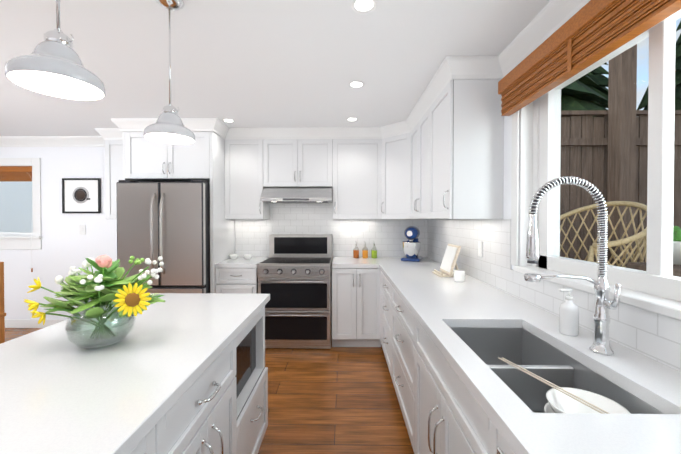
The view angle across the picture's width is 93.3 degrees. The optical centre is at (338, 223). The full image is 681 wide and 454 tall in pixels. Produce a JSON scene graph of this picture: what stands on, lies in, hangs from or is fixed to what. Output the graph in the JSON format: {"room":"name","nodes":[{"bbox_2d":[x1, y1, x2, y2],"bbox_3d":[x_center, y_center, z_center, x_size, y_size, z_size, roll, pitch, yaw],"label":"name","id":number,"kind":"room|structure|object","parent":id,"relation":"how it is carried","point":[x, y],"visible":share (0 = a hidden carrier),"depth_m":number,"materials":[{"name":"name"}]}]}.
{"room":"kitchen","nodes":[
{"label":"kitchen","id":0,"kind":"room"},
{"bbox_2d":[0,147,333,318],"bbox_3d":[-2.236,0.123,4.158,7.090,2.420,0.190,0,1,1],"label":"wall","id":1,"kind":"structure","parent":0,"point":[65,246],"depth_m":4.08,"materials":[{"name":"white paint"}]},
{"bbox_2d":[0,158,41,249],"bbox_3d":[-4.381,-0.247,4.125,1.250,1.160,0.175,0,1,1],"label":"window","id":2,"kind":"structure","parent":1,"relation":"in","point":[15,240],"depth_m":4.07,"materials":[{"name":"white wood"}]},
{"bbox_2d":[5,319,66,327],"bbox_3d":[-4.147,1.279,4.098,2.870,0.110,0.013,0,1,1],"label":"baseboard","id":3,"kind":"structure","parent":1,"relation":"attached to","point":[21,323],"depth_m":4.09,"materials":[{"name":"white"}]},
{"bbox_2d":[62,178,100,212],"bbox_3d":[-3.242,-0.346,4.059,0.480,0.440,0.025,0,1,1],"label":"picture frame","id":4,"kind":"object","parent":1,"relation":"attached to","point":[81,195],"visible":0.98,"depth_m":4.06,"materials":[{"name":"black"}]},
{"bbox_2d":[79,225,85,234],"bbox_3d":[-3.242,0.084,4.072,0.080,0.120,0.010,0,1,1],"label":"light switch","id":5,"kind":"object","parent":1,"relation":"attached to","point":[82,229],"visible":1,"depth_m":4.07,"materials":[{"name":"white plastic"}]},
{"bbox_2d":[105,140,128,218],"bbox_3d":[-2.476,-0.506,3.883,0.438,0.915,0.349,0,1,1],"label":"upper cabinet","id":6,"kind":"object","parent":1,"relation":"attached to","point":[112,147],"depth_m":3.72,"materials":[{"name":"white wood"}]},
{"bbox_2d":[121,132,176,181],"bbox_3d":[-1.983,-0.717,3.708,0.502,0.490,0.679,0,1,1],"label":"upper cabinet","id":7,"kind":"object","parent":1,"relation":"attached to","point":[143,159],"depth_m":3.38,"materials":[{"name":"white wood"}]},
{"bbox_2d":[173,132,220,186],"bbox_3d":[-1.593,-0.717,3.702,0.502,0.490,0.679,0,1,1],"label":"upper cabinet","id":8,"kind":"object","parent":1,"relation":"attached to","point":[200,159],"depth_m":3.37,"materials":[{"name":"white wood"}]},
{"bbox_2d":[221,139,269,218],"bbox_3d":[-1.054,-0.506,3.860,0.500,0.915,0.349,0,1,1],"label":"upper cabinet","id":9,"kind":"object","parent":1,"relation":"attached to","point":[244,162],"depth_m":3.69,"materials":[{"name":"white wood"}]},
{"bbox_2d":[269,139,304,186],"bbox_3d":[-0.634,-0.692,3.852,0.455,0.543,0.349,0,1,1],"label":"upper cabinet","id":10,"kind":"object","parent":1,"relation":"attached to","point":[286,156],"depth_m":3.69,"materials":[{"name":"white wood"}]},
{"bbox_2d":[0,0,589,146],"bbox_3d":[-2.271,-0.987,0.689,6.708,0.118,6.758,0,1,1],"label":"crown molding","id":11,"kind":"structure","parent":1,"relation":"attached to","point":[550,18],"depth_m":3.29,"materials":[{"name":"white wood"}]},
{"bbox_2d":[260,187,332,202],"bbox_3d":[-0.464,-0.329,3.775,0.788,0.177,0.485,0,1,1],"label":"range hood","id":12,"kind":"object","parent":1,"relation":"attached to","point":[296,194],"visible":1,"depth_m":3.59,"materials":[{"name":"silver metal"}]},
{"bbox_2d":[305,139,324,186],"bbox_3d":[-0.292,-0.692,3.846,0.454,0.543,0.349,0,1,1],"label":"upper cabinet","id":13,"kind":"object","parent":1,"relation":"attached to","point":[314,148],"depth_m":3.68,"materials":[{"name":"white wood"}]},
{"bbox_2d":[325,139,376,218],"bbox_3d":[0.210,-0.506,3.824,0.662,0.915,0.381,0,1,1],"label":"upper cabinet","id":14,"kind":"object","parent":1,"relation":"attached to","point":[350,164],"depth_m":3.68,"materials":[{"name":"white wood"}]},
{"bbox_2d":[377,133,408,218],"bbox_3d":[0.778,-0.504,3.673,0.664,0.915,0.665,0,1,1],"label":"upper cabinet","id":15,"kind":"object","parent":1,"relation":"attached to","point":[392,152],"depth_m":3.57,"materials":[{"name":"white wood"}]},
{"bbox_2d":[5,328,413,453],"bbox_3d":[-2.291,1.403,0.698,7.090,0.060,7.140,0,1,1],"label":"floor","id":16,"kind":"structure","parent":0,"point":[338,400],"depth_m":2.41,"materials":[{"name":"brown wood"}]},
{"bbox_2d":[0,262,5,343],"bbox_3d":[-3.530,0.862,2.982,0.480,0.970,0.460,0,1,16],"label":"dining chair","id":17,"kind":"object","parent":16,"relation":"on","point":[2,324],"visible":0.75,"depth_m":3.11,"materials":[{"name":"brown wood"}]},
{"bbox_2d":[0,293,269,453],"bbox_3d":[-0.847,0.918,0.252,0.850,0.920,3.525,0,1,1],"label":"kitchen island","id":18,"kind":"object","parent":16,"relation":"on","point":[180,373],"visible":0.96,"depth_m":1.04,"materials":[{"name":"white stone"}]},
{"bbox_2d":[24,255,164,347],"bbox_3d":[-0.872,0.280,1.201,0.484,0.332,0.305,0,1,1],"label":"flower vase","id":19,"kind":"object","parent":18,"relation":"on","point":[102,287],"visible":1,"depth_m":1.15,"materials":[{"name":"clear glass"}]},
{"bbox_2d":[116,180,209,292],"bbox_3d":[-1.790,0.449,3.595,0.876,1.780,0.869,0,1,1],"label":"fridge","id":20,"kind":"object","parent":16,"relation":"on","point":[169,222],"visible":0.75,"depth_m":3.23,"materials":[{"name":"grey metal"}]},
{"bbox_2d":[215,267,257,293],"bbox_3d":[-1.083,0.903,3.737,0.440,0.870,0.629,0,1,1],"label":"base cabinet","id":21,"kind":"object","parent":16,"relation":"on","point":[229,280],"depth_m":3.42,"materials":[{"name":"white wood"}]},
{"bbox_2d":[215,255,268,266],"bbox_3d":[-1.081,0.448,3.727,0.444,0.040,0.638,0,1,1],"label":"countertop","id":22,"kind":"structure","parent":21,"relation":"on","point":[240,261],"depth_m":3.61,"materials":[{"name":"white stone"}]},
{"bbox_2d":[229,254,237,258],"bbox_3d":[-1.246,0.400,3.821,0.106,0.052,0.106,0,1,1],"label":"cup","id":23,"kind":"object","parent":22,"relation":"on","point":[233,256],"visible":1,"depth_m":3.79,"materials":[{"name":"white ceramic"}]},
{"bbox_2d":[243,254,251,258],"bbox_3d":[-1.076,0.400,3.818,0.106,0.052,0.106,0,1,1],"label":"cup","id":24,"kind":"object","parent":22,"relation":"on","point":[247,256],"visible":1,"depth_m":3.79,"materials":[{"name":"white ceramic"}]},
{"bbox_2d":[257,234,331,348],"bbox_3d":[-0.464,0.741,3.672,0.768,1.195,0.701,0,1,1],"label":"range","id":25,"kind":"object","parent":16,"relation":"on","point":[294,273],"visible":0.96,"depth_m":3.38,"materials":[{"name":"silver metal"}]},
{"bbox_2d":[332,267,362,346],"bbox_3d":[0.093,0.903,3.719,0.321,0.870,0.629,0,1,1],"label":"base cabinet","id":26,"kind":"object","parent":16,"relation":"on","point":[347,282],"depth_m":3.41,"materials":[{"name":"white wood"}]},
{"bbox_2d":[332,255,434,266],"bbox_3d":[0.522,0.448,3.702,1.176,0.040,0.638,0,1,1],"label":"countertop","id":27,"kind":"structure","parent":26,"relation":"on","point":[340,260],"depth_m":3.61,"materials":[{"name":"white stone"}]},
{"bbox_2d":[353,241,358,257],"bbox_3d":[0.216,0.320,3.921,0.070,0.210,0.069,0,1,1],"label":"oil bottle","id":28,"kind":"object","parent":27,"relation":"on","point":[355,253],"visible":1,"depth_m":3.90,"materials":[{"name":"brown glass"}]},
{"bbox_2d":[362,241,367,257],"bbox_3d":[0.326,0.320,3.920,0.070,0.210,0.069,0,1,1],"label":"oil bottle","id":29,"kind":"object","parent":27,"relation":"on","point":[364,253],"visible":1,"depth_m":3.90,"materials":[{"name":"orange glass"}]},
{"bbox_2d":[371,241,376,257],"bbox_3d":[0.436,0.320,3.918,0.070,0.210,0.069,0,1,1],"label":"oil bottle","id":30,"kind":"object","parent":27,"relation":"on","point":[373,253],"visible":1,"depth_m":3.89,"materials":[{"name":"green glass"}]},
{"bbox_2d":[401,226,422,261],"bbox_3d":[0.854,0.229,3.720,0.293,0.397,0.376,0,1,1],"label":"stand mixer","id":31,"kind":"object","parent":27,"relation":"on","point":[411,245],"visible":1,"depth_m":3.60,"materials":[{"name":"blue"}]},
{"bbox_2d":[363,267,382,347],"bbox_3d":[0.302,0.903,3.715,0.321,0.870,0.629,0,1,1],"label":"base cabinet","id":32,"kind":"object","parent":16,"relation":"on","point":[372,277],"depth_m":3.41,"materials":[{"name":"white wood"}]},
{"bbox_2d":[379,263,680,453],"bbox_3d":[0.728,0.480,0.965,0.678,0.040,4.830,0,1,1],"label":"countertop","id":33,"kind":"structure","parent":32,"relation":"on","point":[435,301],"depth_m":0.92,"materials":[{"name":"white stone"}]},
{"bbox_2d":[432,244,460,276],"bbox_3d":[0.929,0.310,2.735,0.203,0.256,0.270,0,1,1],"label":"cookbook stand","id":34,"kind":"object","parent":33,"relation":"on","point":[449,260],"visible":0.92,"depth_m":2.69,"materials":[{"name":"beige wood"}]},
{"bbox_2d":[454,270,464,281],"bbox_3d":[0.923,0.402,2.456,0.080,0.080,0.080,0,1,1],"label":"candle","id":35,"kind":"object","parent":33,"relation":"on","point":[459,275],"visible":1,"depth_m":2.42,"materials":[{"name":"white wax"}]},
{"bbox_2d":[439,323,670,453],"bbox_3d":[0.672,0.591,1.152,0.388,0.211,0.748,0,1,1],"label":"sink","id":36,"kind":"object","parent":33,"relation":"in","point":[520,344],"depth_m":1.18,"materials":[{"name":"grey metal"}]},
{"bbox_2d":[498,357,630,413],"bbox_3d":[0.715,0.603,1.031,0.217,0.180,0.392,0,1,1],"label":"plate","id":37,"kind":"object","parent":36,"relation":"in","point":[566,400],"visible":0.27,"depth_m":0.99,"materials":[{"name":"white ceramic"}]},
{"bbox_2d":[559,288,578,335],"bbox_3d":[0.946,0.362,1.325,0.073,0.185,0.066,0,1,1],"label":"soap dispenser","id":38,"kind":"object","parent":33,"relation":"on","point":[568,317],"visible":1,"depth_m":1.30,"materials":[{"name":"white plastic"}]},
{"bbox_2d":[524,176,620,354],"bbox_3d":[0.818,0.145,1.124,0.305,0.624,0.109,0,1,1],"label":"faucet","id":39,"kind":"object","parent":33,"relation":"on","point":[602,320],"visible":1,"depth_m":1.13,"materials":[{"name":"silver metal"}]},
{"bbox_2d":[0,0,549,135],"bbox_3d":[-2.291,-1.097,0.669,7.090,0.100,7.140,0,1,1],"label":"ceiling","id":40,"kind":"structure","parent":0,"point":[269,63],"depth_m":2.02,"materials":[{"name":"white paint"}]},
{"bbox_2d":[4,0,105,100],"bbox_3d":[-0.811,-0.722,0.930,0.220,0.654,0.220,0,1,1],"label":"pendant lamp","id":41,"kind":"object","parent":40,"relation":"hanging from","point":[51,64],"visible":1,"depth_m":0.91,"materials":[{"name":"white metal"}]},
{"bbox_2d":[143,0,195,143],"bbox_3d":[-0.802,-0.729,1.530,0.220,0.654,0.220,0,1,1],"label":"pendant lamp","id":42,"kind":"object","parent":40,"relation":"hanging from","point":[168,126],"visible":1,"depth_m":1.51,"materials":[{"name":"white metal"}]},
{"bbox_2d":[222,119,234,122],"bbox_3d":[-1.153,-1.076,3.372,0.123,0.003,0.123,0,1,-5],"label":"recessed light","id":43,"kind":"object","parent":40,"relation":"in","point":[225,120],"depth_m":3.36,"materials":[{"name":"white"}]},
{"bbox_2d":[346,117,357,120],"bbox_3d":[0.141,-1.075,3.331,0.123,0.003,0.123,0,1,-5],"label":"recessed light","id":44,"kind":"object","parent":40,"relation":"in","point":[348,119],"depth_m":3.33,"materials":[{"name":"white"}]},
{"bbox_2d":[349,81,363,87],"bbox_3d":[0.139,-1.065,2.471,0.123,0.003,0.123,0,1,-5],"label":"recessed light","id":45,"kind":"object","parent":40,"relation":"in","point":[355,84],"depth_m":2.47,"materials":[{"name":"white"}]},
{"bbox_2d":[351,0,376,12],"bbox_3d":[0.124,-1.055,1.552,0.123,0.003,0.123,0,1,-5],"label":"recessed light","id":46,"kind":"object","parent":40,"relation":"in","point":[362,6],"depth_m":1.56,"materials":[{"name":"white"}]},
{"bbox_2d":[503,110,519,268],"bbox_3d":[1.157,0.165,0.534,0.190,2.420,6.950,0,1,1],"label":"wall","id":47,"kind":"structure","parent":0,"point":[507,167],"depth_m":2.06,"materials":[{"name":"white paint"}]},
{"bbox_2d":[405,125,416,218],"bbox_3d":[0.912,-0.499,3.195,0.381,0.915,0.473,0,1,1],"label":"upper cabinet","id":48,"kind":"object","parent":47,"relation":"attached to","point":[411,163],"depth_m":3.34,"materials":[{"name":"white wood"}]},
{"bbox_2d":[417,114,424,218],"bbox_3d":[0.922,-0.494,2.825,0.349,0.915,0.493,0,1,1],"label":"upper cabinet","id":49,"kind":"object","parent":47,"relation":"attached to","point":[421,124],"depth_m":2.95,"materials":[{"name":"white wood"}]},
{"bbox_2d":[425,79,503,218],"bbox_3d":[0.916,-0.489,2.404,0.349,0.915,0.576,0,1,1],"label":"upper cabinet","id":50,"kind":"object","parent":47,"relation":"attached to","point":[443,158],"depth_m":2.12,"materials":[{"name":"white wood"}]},
{"bbox_2d":[478,241,482,256],"bbox_3d":[1.079,0.195,2.449,0.007,0.115,0.075,0,1,1],"label":"outlet","id":51,"kind":"object","parent":47,"relation":"attached to","point":[480,248],"visible":1,"depth_m":2.44,"materials":[{"name":"white plastic"}]},
{"bbox_2d":[511,9,680,319],"bbox_3d":[1.131,-0.274,0.735,0.180,1.148,2.520,0,1,1],"label":"window","id":52,"kind":"structure","parent":47,"relation":"in","point":[655,287],"depth_m":1.33,"materials":[{"name":"white wood"}]},
{"bbox_2d":[498,0,680,115],"bbox_3d":[1.015,-0.760,0.741,0.069,0.225,2.560,0,1,1],"label":"window blind","id":53,"kind":"object","parent":52,"relation":"attached to","point":[589,33],"visible":1,"depth_m":1.34,"materials":[{"name":"brown wood"}]},
{"label":"outside","id":54,"kind":"structure","parent":0,"visible":0},
{"bbox_3d":[3.720,1.225,4.822,24.600,0.900,26.000,0,1,1],"label":"ground","id":55,"kind":"structure","parent":54,"visible":0},
{"bbox_2d":[0,181,32,231],"bbox_3d":[-4.752,-1.571,6.624,7.600,6.250,0.200,0,1,1],"label":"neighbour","id":56,"kind":"structure","parent":55,"relation":"on","point":[10,196],"depth_m":6.57,"materials":[{"name":"white"}]},
{"bbox_2d":[560,201,646,267],"bbox_3d":[1.774,0.317,2.268,0.685,0.962,0.678,0,1,1],"label":"rattan chair","id":57,"kind":"object","parent":55,"relation":"on","point":[639,238],"depth_m":2.29,"materials":[{"name":"beige wicker"}]},
{"bbox_2d":[560,110,680,261],"bbox_3d":[5.495,0.079,4.088,8.252,3.010,0.095,0,1,1],"label":"fence","id":58,"kind":"object","parent":55,"relation":"on","point":[574,122],"depth_m":4.11,"materials":[{"name":"brown wood"}]},
{"bbox_2d":[561,21,680,110],"bbox_3d":[1.589,-4.668,11.844,20.330,12.323,12.113,0,1,1],"label":"trees","id":59,"kind":"object","parent":55,"relation":"on","point":[597,95],"depth_m":7.06,"materials":[{"name":"green plant"}]},
{"bbox_2d":[607,44,636,266],"bbox_3d":[3.482,-0.890,3.956,0.190,3.349,0.190,0,1,1],"label":"post","id":60,"kind":"object","parent":55,"relation":"on","point":[622,107],"depth_m":3.87,"materials":[{"name":"brown wood"}]},
{"bbox_2d":[626,226,680,276],"bbox_3d":[2.011,0.413,1.679,0.640,0.795,0.440,0,1,1],"label":"planter","id":61,"kind":"object","parent":55,"relation":"on","point":[676,253],"depth_m":1.78,"materials":[{"name":"white ceramic"}]}
]}

